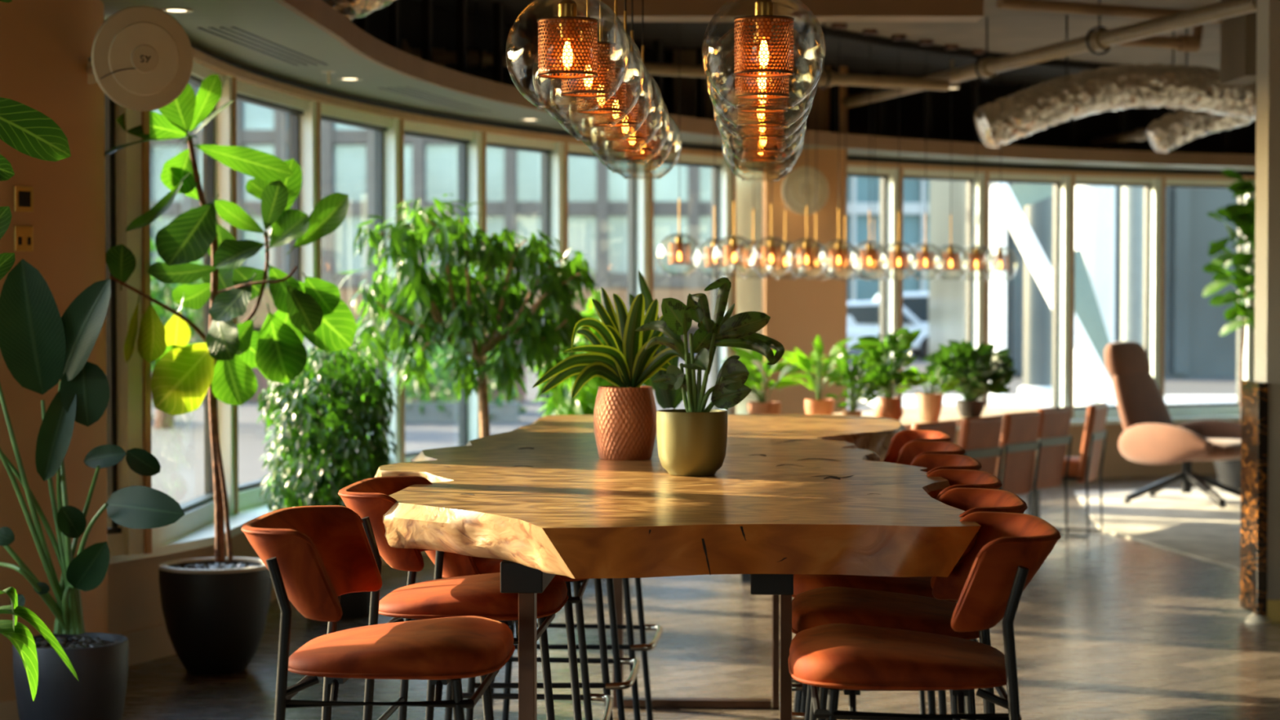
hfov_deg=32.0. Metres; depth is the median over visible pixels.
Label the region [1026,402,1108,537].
leather chair
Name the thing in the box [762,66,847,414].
column
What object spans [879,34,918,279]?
globe pendant
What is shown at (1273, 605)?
baseboard
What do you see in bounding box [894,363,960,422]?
pothos
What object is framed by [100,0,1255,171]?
trim
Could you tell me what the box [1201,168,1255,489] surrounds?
potted plant
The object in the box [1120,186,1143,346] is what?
column
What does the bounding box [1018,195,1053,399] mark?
column
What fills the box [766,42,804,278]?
globe pendant
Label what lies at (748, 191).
trim
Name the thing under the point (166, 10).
recessed light
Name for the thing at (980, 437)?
leather chair
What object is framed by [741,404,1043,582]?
table
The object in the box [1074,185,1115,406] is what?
window
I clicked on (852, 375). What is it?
potted peperomia
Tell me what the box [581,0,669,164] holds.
globe pendant
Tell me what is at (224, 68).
trim
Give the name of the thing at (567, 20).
globe pendant
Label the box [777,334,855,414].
fern
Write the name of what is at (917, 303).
parked car
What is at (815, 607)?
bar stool
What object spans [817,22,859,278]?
globe pendant
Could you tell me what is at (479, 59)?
ceiling pipe
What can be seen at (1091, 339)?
steel bracing
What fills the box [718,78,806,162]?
globe pendant
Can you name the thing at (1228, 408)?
window
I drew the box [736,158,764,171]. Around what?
window
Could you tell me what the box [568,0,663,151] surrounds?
globe pendant
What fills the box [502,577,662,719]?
bar stool
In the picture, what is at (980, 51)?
globe pendant
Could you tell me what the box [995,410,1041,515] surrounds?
leather chair
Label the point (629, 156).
globe pendant
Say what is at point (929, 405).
pot
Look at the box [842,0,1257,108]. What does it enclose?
ceiling pipe
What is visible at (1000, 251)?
globe pendant
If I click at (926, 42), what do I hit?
globe pendant
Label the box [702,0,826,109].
globe pendant
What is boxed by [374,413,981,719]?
dining table
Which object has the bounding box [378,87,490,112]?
air vent
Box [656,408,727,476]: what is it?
pot
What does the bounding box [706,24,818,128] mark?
globe pendant
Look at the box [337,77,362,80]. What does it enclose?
recessed light
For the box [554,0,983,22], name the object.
ceiling pipe
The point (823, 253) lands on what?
globe pendant
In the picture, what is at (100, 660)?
pot
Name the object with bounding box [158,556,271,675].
pot
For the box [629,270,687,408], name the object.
potted snake plant
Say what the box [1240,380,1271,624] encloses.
column
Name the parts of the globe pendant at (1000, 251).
lamp shade, rod, lamp shade, cord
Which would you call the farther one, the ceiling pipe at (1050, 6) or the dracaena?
the ceiling pipe at (1050, 6)
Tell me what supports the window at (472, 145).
in the wall at (134, 594)
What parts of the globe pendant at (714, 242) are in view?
rod, lamp shade, lamp shade, cord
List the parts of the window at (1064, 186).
trim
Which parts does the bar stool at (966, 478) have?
leg, seat, leg, backrest, leg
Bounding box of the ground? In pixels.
[151,348,1236,504]
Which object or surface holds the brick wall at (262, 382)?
on the ground
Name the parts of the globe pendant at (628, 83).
rod, lamp shade, lamp shade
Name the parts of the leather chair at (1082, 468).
seat, seat frame, leg, backrest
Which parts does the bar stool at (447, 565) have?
leg, leg, backrest, seat, leg, seat frame, leg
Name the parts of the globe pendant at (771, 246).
rod, lamp shade, lamp shade, cord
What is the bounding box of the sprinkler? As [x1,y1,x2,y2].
[321,71,336,84]
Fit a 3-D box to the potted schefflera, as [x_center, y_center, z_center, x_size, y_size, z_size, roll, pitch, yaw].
[-0.201,0.347,12.299,0.726,1.484,0.872,1,2,22]
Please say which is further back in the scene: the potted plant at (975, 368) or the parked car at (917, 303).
the parked car at (917, 303)
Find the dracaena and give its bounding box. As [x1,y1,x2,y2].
[532,286,684,460]
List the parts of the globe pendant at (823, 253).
lamp shade, lamp shade, rod, cord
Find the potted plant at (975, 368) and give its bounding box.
[921,339,1017,417]
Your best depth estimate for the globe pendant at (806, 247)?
13.30 m
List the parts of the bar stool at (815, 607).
leg, seat, leg, backrest, leg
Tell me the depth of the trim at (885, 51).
14.32 m
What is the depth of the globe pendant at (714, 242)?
13.27 m
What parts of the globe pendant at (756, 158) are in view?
lamp shade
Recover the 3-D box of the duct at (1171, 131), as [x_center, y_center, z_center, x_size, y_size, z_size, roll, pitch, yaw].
[3.466,-1.663,13.760,0.674,0.777,0.220,0,2,0]
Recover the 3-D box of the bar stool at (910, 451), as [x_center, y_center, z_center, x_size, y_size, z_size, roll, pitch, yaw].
[0.685,0.748,6.611,0.536,0.990,0.544,0,2,3]
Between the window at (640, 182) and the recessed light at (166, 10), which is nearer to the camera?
the recessed light at (166, 10)
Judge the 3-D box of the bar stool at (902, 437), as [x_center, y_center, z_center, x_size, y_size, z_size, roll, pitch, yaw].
[0.724,0.733,7.181,0.536,0.990,0.544,0,2,3]
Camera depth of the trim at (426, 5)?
13.95 m
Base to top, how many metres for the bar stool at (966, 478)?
0.990 m
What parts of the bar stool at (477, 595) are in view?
leg, backrest, leg, seat frame, seat, leg, leg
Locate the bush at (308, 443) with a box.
[257,341,401,618]
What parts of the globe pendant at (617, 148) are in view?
rod, lamp shade, lamp shade, cord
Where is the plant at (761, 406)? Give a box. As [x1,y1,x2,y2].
[721,346,804,413]
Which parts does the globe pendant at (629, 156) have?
rod, lamp shade, lamp shade, cord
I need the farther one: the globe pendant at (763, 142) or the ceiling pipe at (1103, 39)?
the ceiling pipe at (1103, 39)
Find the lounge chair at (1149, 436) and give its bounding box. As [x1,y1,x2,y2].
[1103,341,1240,507]
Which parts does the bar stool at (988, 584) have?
leg, leg, seat, seat frame, leg, backrest, leg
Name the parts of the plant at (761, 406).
pot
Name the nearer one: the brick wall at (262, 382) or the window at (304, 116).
the window at (304, 116)
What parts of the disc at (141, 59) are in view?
bracket arm, wall plate, plate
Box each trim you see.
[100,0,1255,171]
[109,415,1240,564]
[191,47,1255,180]
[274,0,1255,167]
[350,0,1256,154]
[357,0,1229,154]
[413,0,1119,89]
[736,169,762,413]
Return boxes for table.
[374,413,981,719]
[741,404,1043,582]
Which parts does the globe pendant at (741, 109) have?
lamp shade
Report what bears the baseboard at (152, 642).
attached to the wall at (134, 594)
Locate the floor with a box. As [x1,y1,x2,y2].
[121,473,1279,719]
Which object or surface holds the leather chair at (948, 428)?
on the floor
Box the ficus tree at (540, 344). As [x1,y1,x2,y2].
[337,193,599,437]
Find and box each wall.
[0,0,107,702]
[107,420,1240,634]
[151,333,525,401]
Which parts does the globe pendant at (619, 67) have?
rod, lamp shade, lamp shade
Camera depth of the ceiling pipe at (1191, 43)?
12.80 m
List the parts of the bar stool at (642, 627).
leg, leg, leg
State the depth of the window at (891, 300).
16.62 m
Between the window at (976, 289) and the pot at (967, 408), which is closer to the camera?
the pot at (967, 408)
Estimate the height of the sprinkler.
0.055 m
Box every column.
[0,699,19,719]
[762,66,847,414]
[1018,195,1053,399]
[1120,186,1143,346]
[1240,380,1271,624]
[1252,0,1279,613]
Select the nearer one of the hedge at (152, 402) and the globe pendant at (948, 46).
the globe pendant at (948, 46)
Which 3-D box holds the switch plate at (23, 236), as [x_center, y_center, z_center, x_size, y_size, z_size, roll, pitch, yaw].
[-2.046,-0.403,7.404,0.016,0.085,0.072,1,2,38]
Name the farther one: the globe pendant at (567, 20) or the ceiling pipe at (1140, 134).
the ceiling pipe at (1140, 134)
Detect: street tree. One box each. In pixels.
[150,239,239,429]
[361,296,502,400]
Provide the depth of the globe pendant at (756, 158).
7.19 m
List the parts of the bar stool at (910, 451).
leg, backrest, leg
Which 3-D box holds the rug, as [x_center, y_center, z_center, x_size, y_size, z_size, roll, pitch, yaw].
[4.046,1.029,14.292,3.848,0.010,4.600,-1,2,-23]
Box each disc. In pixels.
[86,5,193,111]
[782,166,828,214]
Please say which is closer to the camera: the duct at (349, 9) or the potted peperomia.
the duct at (349, 9)
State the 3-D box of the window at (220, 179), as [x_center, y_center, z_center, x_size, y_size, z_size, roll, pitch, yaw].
[-1.877,-0.262,9.099,0.124,1.925,1.536,0,2,3]
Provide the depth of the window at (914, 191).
89.88 m
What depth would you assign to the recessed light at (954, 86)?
15.05 m
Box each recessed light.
[160,8,193,13]
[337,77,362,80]
[520,118,540,120]
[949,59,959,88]
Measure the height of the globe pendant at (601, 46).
1.295 m
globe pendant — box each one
[506,0,629,111]
[532,0,644,126]
[549,0,653,141]
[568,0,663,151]
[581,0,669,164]
[591,0,673,173]
[604,0,681,179]
[656,22,702,275]
[693,26,735,277]
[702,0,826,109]
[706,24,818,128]
[711,22,755,276]
[711,40,813,139]
[713,66,808,151]
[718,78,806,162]
[721,101,804,173]
[722,109,799,181]
[733,56,773,278]
[750,29,792,276]
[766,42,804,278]
[786,22,827,278]
[796,48,835,279]
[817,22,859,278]
[826,54,864,279]
[848,28,889,279]
[855,60,892,279]
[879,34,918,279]
[906,39,944,279]
[931,44,969,279]
[958,48,995,280]
[982,71,1018,279]
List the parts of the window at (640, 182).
trim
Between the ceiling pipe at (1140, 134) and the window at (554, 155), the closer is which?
the window at (554, 155)
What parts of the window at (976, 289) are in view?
trim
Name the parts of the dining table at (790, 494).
leg, leg, leg, leg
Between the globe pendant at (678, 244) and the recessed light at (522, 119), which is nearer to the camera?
the globe pendant at (678, 244)
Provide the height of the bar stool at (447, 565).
0.939 m
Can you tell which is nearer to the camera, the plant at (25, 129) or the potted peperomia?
the plant at (25, 129)
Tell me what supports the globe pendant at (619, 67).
hanging from the ceiling
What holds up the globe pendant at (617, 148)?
hanging from the ceiling
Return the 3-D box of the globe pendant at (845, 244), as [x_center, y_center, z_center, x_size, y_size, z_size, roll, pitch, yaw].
[1.364,-1.304,14.789,0.250,1.548,0.250,1,2,30]
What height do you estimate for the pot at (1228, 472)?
0.400 m
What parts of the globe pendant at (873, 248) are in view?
lamp shade, rod, lamp shade, cord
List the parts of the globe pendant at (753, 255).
rod, lamp shade, lamp shade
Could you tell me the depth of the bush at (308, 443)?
9.84 m
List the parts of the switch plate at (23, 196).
touch panel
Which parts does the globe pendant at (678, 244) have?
rod, lamp shade, lamp shade, cord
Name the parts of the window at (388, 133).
trim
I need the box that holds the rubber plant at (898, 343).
[848,328,928,420]
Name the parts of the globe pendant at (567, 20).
lamp shade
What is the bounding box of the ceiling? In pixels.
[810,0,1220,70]
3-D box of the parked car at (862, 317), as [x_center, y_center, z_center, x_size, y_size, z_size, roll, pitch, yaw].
[5.835,-0.751,55.733,4.200,1.494,1.740,0,2,0]
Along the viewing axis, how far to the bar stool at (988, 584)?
4.11 m
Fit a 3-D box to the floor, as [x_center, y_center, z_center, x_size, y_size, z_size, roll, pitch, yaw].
[4.375,1.282,7.397,24.250,0.120,23.119,0,2,0]
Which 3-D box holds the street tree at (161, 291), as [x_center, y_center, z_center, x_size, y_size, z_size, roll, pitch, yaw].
[-5.628,-0.344,25.915,2.178,2.314,2.120,-1,2,-39]
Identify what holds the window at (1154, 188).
in the wall at (134, 594)
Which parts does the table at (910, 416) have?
leg, leg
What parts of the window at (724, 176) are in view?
trim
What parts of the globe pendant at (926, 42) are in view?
lamp shade, rod, lamp shade, cord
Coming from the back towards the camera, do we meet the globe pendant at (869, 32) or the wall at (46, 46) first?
the globe pendant at (869, 32)
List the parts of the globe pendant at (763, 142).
lamp shade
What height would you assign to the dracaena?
0.488 m
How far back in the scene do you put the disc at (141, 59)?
7.31 m
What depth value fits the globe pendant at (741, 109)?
5.39 m
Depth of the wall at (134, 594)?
8.80 m
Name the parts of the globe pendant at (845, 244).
rod, lamp shade, lamp shade, cord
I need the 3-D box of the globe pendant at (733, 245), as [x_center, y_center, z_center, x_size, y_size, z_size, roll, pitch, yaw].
[0.536,-1.248,12.696,0.250,1.548,0.250,0,2,-1]
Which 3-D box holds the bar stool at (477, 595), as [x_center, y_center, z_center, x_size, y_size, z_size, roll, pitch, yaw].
[-0.416,0.786,5.225,0.536,0.990,0.544,0,2,4]
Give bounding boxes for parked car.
[846,300,928,359]
[872,291,928,324]
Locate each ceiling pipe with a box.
[401,2,950,90]
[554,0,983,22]
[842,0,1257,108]
[996,0,1222,23]
[1089,119,1256,146]
[1113,23,1204,52]
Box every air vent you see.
[196,26,327,66]
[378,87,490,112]
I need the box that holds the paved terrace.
[858,395,1236,407]
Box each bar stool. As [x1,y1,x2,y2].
[240,505,515,719]
[337,475,568,719]
[425,550,613,719]
[465,577,639,719]
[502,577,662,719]
[779,453,982,719]
[788,511,1061,719]
[791,440,965,714]
[791,468,1002,719]
[791,487,1027,719]
[792,430,951,714]
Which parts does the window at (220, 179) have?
trim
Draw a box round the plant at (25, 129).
[0,0,78,700]
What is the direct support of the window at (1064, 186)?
in the wall at (134, 594)
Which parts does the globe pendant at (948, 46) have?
lamp shade, lamp shade, rod, cord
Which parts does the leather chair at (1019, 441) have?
leg, leg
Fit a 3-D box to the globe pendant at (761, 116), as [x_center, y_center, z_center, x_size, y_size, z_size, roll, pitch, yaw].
[0.318,-1.196,5.840,0.250,1.295,0.250,-1,2,-32]
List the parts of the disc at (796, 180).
plate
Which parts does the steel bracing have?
post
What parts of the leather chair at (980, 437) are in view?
leg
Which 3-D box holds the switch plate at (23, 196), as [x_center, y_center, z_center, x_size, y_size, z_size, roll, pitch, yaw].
[-2.046,-0.534,7.401,0.015,0.085,0.072,1,2,38]
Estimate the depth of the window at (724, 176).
15.39 m
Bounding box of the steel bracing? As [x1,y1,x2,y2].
[989,182,1116,406]
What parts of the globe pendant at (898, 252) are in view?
rod, lamp shade, lamp shade, cord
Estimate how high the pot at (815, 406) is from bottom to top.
0.142 m
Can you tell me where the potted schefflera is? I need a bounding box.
[531,288,666,417]
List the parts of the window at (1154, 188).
trim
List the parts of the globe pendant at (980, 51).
rod, lamp shade, lamp shade, cord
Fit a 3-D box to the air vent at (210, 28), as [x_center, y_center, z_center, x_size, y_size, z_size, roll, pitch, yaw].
[-1.558,-1.304,9.312,0.149,0.004,1.384,0,2,7]
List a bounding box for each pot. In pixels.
[12,632,128,719]
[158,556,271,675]
[339,591,370,618]
[593,385,656,460]
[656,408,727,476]
[804,398,834,414]
[842,410,862,416]
[915,392,943,422]
[955,399,985,417]
[1213,458,1240,489]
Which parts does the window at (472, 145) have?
trim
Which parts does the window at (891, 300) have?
trim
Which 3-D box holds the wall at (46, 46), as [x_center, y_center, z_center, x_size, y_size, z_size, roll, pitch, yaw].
[-2.600,-0.341,7.844,1.400,3.100,1.400,0,2,0]
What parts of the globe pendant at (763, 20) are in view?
lamp shade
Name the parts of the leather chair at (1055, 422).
leg, backrest, leg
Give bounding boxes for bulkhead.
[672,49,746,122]
[1220,0,1257,84]
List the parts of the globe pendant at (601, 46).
rod, lamp shade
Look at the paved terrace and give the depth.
32.31 m
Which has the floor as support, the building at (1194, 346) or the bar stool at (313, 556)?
the bar stool at (313, 556)
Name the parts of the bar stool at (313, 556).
leg, backrest, leg, seat frame, seat, leg, leg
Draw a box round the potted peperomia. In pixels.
[820,342,883,416]
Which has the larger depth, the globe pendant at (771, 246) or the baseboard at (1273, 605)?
the globe pendant at (771, 246)
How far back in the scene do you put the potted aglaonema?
5.72 m
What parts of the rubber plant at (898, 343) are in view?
pot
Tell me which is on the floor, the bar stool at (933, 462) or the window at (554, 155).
the bar stool at (933, 462)
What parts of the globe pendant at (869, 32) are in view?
rod, lamp shade, lamp shade, cord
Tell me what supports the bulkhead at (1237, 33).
attached to the ceiling
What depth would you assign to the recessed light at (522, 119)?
13.00 m
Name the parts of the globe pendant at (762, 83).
lamp shade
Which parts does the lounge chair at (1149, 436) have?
backrest, leg, leg, armrest, post, leg, armrest, seat, leg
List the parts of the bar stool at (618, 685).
leg, leg, leg, leg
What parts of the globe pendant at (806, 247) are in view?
rod, lamp shade, lamp shade, cord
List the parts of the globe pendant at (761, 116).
lamp shade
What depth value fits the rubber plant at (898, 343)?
12.46 m
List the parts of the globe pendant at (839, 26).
rod, lamp shade, lamp shade, cord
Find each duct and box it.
[322,0,394,21]
[973,14,1256,147]
[1146,31,1256,153]
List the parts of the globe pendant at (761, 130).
lamp shade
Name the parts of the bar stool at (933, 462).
leg, leg, backrest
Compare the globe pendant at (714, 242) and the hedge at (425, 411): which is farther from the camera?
the hedge at (425, 411)
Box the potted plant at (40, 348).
[0,258,184,719]
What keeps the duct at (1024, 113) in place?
hanging from the ceiling
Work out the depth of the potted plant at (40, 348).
6.98 m
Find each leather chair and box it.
[911,420,956,443]
[957,415,1003,479]
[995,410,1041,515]
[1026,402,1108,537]
[1030,406,1072,541]
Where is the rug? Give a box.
[1074,487,1240,569]
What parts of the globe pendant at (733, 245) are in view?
rod, lamp shade, lamp shade, cord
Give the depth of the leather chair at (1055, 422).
12.92 m
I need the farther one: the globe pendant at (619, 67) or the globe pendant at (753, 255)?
the globe pendant at (753, 255)
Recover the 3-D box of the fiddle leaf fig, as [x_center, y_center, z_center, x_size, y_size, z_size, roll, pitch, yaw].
[-1.609,0.049,8.454,1.085,2.288,0.527,-1,2,-33]
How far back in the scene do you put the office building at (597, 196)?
66.28 m
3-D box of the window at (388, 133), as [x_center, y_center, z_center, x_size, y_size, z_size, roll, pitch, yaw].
[-1.511,-0.330,11.616,0.123,1.925,1.117,1,2,18]
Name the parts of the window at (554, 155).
trim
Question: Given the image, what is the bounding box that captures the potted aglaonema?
[635,277,784,476]
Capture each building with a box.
[149,83,711,351]
[928,180,1237,377]
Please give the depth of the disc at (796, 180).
15.31 m
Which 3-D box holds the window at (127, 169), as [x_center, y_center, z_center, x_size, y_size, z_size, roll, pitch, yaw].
[-2.194,-0.232,7.976,0.122,1.925,0.974,1,2,42]
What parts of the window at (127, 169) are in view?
trim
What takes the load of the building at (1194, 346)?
on the ground
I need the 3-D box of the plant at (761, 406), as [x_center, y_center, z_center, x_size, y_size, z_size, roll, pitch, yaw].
[0.672,0.114,12.239,0.455,0.513,0.500,0,2,0]
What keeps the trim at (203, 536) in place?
on the wall at (134, 594)
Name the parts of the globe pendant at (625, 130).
rod, lamp shade, lamp shade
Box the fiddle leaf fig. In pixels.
[103,74,356,675]
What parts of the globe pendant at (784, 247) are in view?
rod, lamp shade, lamp shade, cord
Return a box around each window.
[104,93,151,555]
[151,61,238,549]
[236,80,321,511]
[320,103,404,465]
[404,120,486,462]
[486,133,568,416]
[568,143,653,390]
[653,151,736,413]
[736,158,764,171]
[846,176,928,301]
[847,165,903,407]
[902,168,988,406]
[988,173,1075,419]
[1074,175,1165,419]
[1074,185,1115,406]
[1165,178,1255,416]
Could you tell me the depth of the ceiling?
13.95 m
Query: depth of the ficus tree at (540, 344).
11.04 m
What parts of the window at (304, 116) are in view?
trim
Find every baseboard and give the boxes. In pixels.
[116,460,1216,666]
[1266,599,1279,622]
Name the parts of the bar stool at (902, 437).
leg, backrest, leg, leg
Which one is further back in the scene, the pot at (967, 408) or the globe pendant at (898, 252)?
the globe pendant at (898, 252)
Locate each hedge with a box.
[151,368,154,419]
[280,345,527,422]
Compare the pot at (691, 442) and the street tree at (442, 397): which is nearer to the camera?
the pot at (691, 442)
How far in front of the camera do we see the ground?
25.30 m
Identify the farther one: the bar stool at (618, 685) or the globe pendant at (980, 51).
the globe pendant at (980, 51)
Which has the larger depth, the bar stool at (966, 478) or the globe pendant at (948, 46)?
the globe pendant at (948, 46)
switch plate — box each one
[13,186,33,212]
[13,225,33,251]
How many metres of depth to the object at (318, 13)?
13.86 m
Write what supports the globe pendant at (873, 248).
hanging from the ceiling

